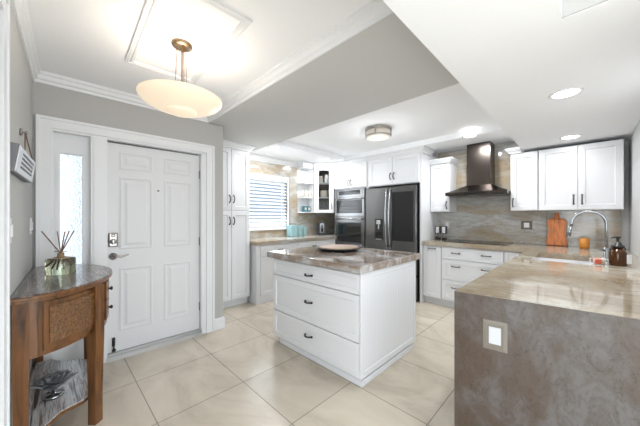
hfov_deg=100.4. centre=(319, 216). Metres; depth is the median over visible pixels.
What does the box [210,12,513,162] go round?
ceiling
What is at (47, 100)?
wall
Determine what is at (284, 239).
countertop
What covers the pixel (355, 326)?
kitchen island
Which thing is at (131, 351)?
threshold
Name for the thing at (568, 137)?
recessed light
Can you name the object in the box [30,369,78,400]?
flower ornament
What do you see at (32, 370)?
baseboard
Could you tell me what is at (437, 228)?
mill
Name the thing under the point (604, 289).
countertop
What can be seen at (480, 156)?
range hood
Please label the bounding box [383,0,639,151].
ceiling
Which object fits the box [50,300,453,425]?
floor
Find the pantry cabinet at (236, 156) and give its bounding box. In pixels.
[223,139,255,307]
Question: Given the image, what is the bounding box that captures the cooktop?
[444,239,512,245]
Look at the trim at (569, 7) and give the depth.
1.12 m
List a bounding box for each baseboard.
[30,366,33,385]
[215,316,224,330]
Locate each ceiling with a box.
[26,0,370,100]
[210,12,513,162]
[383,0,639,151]
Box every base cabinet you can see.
[247,239,334,304]
[423,245,442,304]
[442,246,503,307]
[504,251,521,262]
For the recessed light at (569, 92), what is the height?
0.006 m
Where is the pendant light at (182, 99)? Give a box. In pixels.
[136,38,221,117]
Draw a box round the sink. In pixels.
[538,258,591,264]
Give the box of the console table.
[10,264,112,425]
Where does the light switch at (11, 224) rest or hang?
attached to the wall at (20, 76)
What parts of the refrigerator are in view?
door, spout, handle, handle, glass panel, door, freezer drawer, freezer drawer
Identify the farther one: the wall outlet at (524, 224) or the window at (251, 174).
the window at (251, 174)
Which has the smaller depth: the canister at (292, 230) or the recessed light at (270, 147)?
the recessed light at (270, 147)
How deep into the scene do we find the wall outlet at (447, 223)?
4.32 m
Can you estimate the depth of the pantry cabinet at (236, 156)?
3.82 m
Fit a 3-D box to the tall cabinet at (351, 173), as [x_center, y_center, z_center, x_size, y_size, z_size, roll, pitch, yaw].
[0.756,0.117,5.160,0.765,2.345,0.695,0,0,45]
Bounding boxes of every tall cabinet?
[334,157,367,189]
[365,145,437,302]
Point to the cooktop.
(454, 240)
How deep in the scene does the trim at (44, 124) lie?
2.31 m
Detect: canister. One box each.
[286,224,297,236]
[297,225,302,235]
[303,226,306,235]
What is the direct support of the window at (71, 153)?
in the wall at (47, 100)
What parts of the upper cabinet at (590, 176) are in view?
door, door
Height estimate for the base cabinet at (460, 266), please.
0.872 m
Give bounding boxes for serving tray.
[316,244,360,251]
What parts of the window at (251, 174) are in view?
pane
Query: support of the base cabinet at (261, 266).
on the floor
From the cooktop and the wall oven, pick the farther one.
the wall oven
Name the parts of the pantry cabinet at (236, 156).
door, door, crown, door, door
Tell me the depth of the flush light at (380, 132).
3.31 m
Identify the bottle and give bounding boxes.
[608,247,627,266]
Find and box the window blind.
[250,176,286,226]
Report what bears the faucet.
on the countertop at (604, 289)
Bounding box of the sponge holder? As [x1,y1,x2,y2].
[590,258,608,264]
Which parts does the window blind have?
rail, ladder cord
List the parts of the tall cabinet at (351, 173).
door, crown, door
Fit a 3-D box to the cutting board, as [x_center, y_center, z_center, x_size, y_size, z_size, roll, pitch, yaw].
[2.981,0.151,3.353,0.209,0.412,0.094,0,0,45]
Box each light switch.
[10,218,12,242]
[30,218,32,233]
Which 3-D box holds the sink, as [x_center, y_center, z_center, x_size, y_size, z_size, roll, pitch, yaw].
[2.161,0.517,2.371,0.390,0.199,0.710,0,0,45]
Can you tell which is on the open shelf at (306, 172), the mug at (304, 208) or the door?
the mug at (304, 208)
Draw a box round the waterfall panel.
[454,291,639,425]
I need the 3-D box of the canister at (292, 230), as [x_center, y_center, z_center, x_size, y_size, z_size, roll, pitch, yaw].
[-0.516,0.248,4.927,0.154,0.223,0.154,0,0,45]
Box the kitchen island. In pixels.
[273,258,415,387]
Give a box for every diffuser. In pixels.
[41,230,75,275]
[166,106,196,117]
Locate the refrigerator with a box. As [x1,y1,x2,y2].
[366,185,419,300]
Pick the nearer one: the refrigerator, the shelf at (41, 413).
the shelf at (41, 413)
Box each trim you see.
[0,0,9,425]
[10,0,219,125]
[36,114,214,360]
[51,128,205,362]
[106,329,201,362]
[125,0,251,83]
[206,0,392,122]
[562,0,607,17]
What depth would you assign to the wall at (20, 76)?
1.51 m
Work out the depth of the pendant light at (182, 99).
1.66 m
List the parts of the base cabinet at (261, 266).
door, drawer, drawer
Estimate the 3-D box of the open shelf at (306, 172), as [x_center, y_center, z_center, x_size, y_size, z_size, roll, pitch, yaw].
[-0.286,-0.568,5.178,0.228,0.975,0.330,0,0,45]
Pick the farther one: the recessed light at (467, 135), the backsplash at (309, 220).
the backsplash at (309, 220)
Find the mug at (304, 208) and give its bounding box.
[302,206,306,211]
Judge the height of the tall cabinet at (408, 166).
2.345 m
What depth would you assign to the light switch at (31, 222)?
1.94 m
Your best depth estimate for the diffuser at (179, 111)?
1.73 m
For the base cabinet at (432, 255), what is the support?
on the floor
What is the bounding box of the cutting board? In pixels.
[546,213,567,245]
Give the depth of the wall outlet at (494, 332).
1.19 m
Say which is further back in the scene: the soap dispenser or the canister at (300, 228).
the canister at (300, 228)
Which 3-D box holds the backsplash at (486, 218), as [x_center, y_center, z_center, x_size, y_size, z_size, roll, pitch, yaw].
[2.689,-0.348,3.729,2.025,1.414,0.020,0,0,45]
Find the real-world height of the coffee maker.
0.290 m
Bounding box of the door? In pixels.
[107,141,199,353]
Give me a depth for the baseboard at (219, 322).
3.06 m
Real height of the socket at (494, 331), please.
0.076 m
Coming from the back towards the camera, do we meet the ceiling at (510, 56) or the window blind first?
the window blind
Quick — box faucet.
[566,210,609,260]
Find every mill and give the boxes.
[435,226,440,238]
[442,226,446,239]
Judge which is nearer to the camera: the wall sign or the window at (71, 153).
the wall sign
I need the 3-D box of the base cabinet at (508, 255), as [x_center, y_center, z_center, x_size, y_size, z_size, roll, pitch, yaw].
[2.568,0.854,3.406,0.262,0.872,0.629,0,0,45]
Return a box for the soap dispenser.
[608,236,631,266]
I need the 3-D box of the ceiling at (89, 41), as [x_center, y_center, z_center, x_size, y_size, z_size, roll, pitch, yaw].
[-1.112,-1.215,0.797,5.900,0.150,3.562,0,0,45]
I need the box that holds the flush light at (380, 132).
[365,124,391,140]
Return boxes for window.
[53,132,89,360]
[249,173,288,230]
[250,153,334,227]
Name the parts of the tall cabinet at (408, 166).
door, crown, door, panel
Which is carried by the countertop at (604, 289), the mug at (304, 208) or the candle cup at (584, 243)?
the candle cup at (584, 243)
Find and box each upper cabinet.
[314,162,333,212]
[429,157,459,211]
[505,147,537,210]
[538,139,623,210]
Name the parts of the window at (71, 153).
pane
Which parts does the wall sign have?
knob, cord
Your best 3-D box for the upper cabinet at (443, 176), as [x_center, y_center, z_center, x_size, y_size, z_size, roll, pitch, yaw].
[1.938,-0.487,4.207,0.385,0.815,0.360,0,0,45]
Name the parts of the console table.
leg, leg, moulding, panel frame, carved panel, leg, leg, drawer, drawer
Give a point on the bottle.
(617, 256)
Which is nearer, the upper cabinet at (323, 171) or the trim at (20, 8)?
the trim at (20, 8)
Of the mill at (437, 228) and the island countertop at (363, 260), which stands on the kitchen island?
the island countertop at (363, 260)
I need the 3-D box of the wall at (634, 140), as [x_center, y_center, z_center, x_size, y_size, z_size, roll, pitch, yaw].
[2.489,0.215,1.904,0.155,2.150,3.170,0,0,45]
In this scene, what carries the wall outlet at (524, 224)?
attached to the backsplash at (486, 218)
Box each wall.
[10,1,31,425]
[32,81,222,365]
[432,140,627,248]
[628,121,639,257]
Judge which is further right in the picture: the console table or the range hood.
the range hood
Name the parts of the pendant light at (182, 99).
lamp shade, stem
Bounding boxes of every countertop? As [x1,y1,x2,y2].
[250,233,336,245]
[267,246,420,273]
[422,239,639,318]
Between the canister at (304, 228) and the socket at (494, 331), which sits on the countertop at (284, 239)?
the canister at (304, 228)
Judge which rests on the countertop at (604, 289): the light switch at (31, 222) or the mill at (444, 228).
the mill at (444, 228)
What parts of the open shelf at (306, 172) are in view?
crown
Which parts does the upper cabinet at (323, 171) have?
pane, crown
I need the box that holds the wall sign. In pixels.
[10,128,35,182]
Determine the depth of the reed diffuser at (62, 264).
1.79 m
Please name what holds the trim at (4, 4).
attached to the wall at (20, 76)
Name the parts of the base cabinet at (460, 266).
drawer, drawer, drawer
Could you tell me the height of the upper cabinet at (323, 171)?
0.975 m
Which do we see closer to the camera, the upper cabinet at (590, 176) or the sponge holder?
the sponge holder
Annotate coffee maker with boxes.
[318,220,325,234]
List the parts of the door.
lever, panel, panel, panel, panel, panel, panel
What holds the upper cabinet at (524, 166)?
attached to the wall at (624, 213)
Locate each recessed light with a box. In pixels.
[268,146,279,149]
[462,134,477,137]
[548,87,584,99]
[559,134,582,139]
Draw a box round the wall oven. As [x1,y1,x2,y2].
[335,187,365,247]
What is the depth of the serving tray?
2.78 m
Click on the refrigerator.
(392, 213)
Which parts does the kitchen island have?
drawer, drawer, drawer, panel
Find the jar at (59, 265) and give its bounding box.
[45,256,75,275]
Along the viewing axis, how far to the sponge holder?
2.01 m
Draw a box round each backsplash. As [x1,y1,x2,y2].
[250,160,334,238]
[438,141,620,247]
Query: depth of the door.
2.65 m
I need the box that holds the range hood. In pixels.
[445,141,510,197]
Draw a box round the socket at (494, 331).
[489,326,500,345]
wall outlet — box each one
[445,221,449,227]
[483,319,506,353]
[521,221,531,229]
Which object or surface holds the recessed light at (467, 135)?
in the ceiling at (384, 64)
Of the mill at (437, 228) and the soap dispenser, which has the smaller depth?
the soap dispenser
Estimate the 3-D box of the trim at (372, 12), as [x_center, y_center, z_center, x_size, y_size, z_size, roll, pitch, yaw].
[-0.895,-1.097,1.624,2.420,0.085,1.440,0,0,45]
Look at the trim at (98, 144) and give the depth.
2.35 m
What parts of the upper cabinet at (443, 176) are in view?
door, crown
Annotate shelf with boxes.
[29,359,103,425]
[297,161,313,212]
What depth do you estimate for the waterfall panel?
1.09 m
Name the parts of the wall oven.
handle, handle, oven door, oven door, control panel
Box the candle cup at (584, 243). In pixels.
[579,238,589,248]
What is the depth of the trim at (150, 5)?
1.67 m

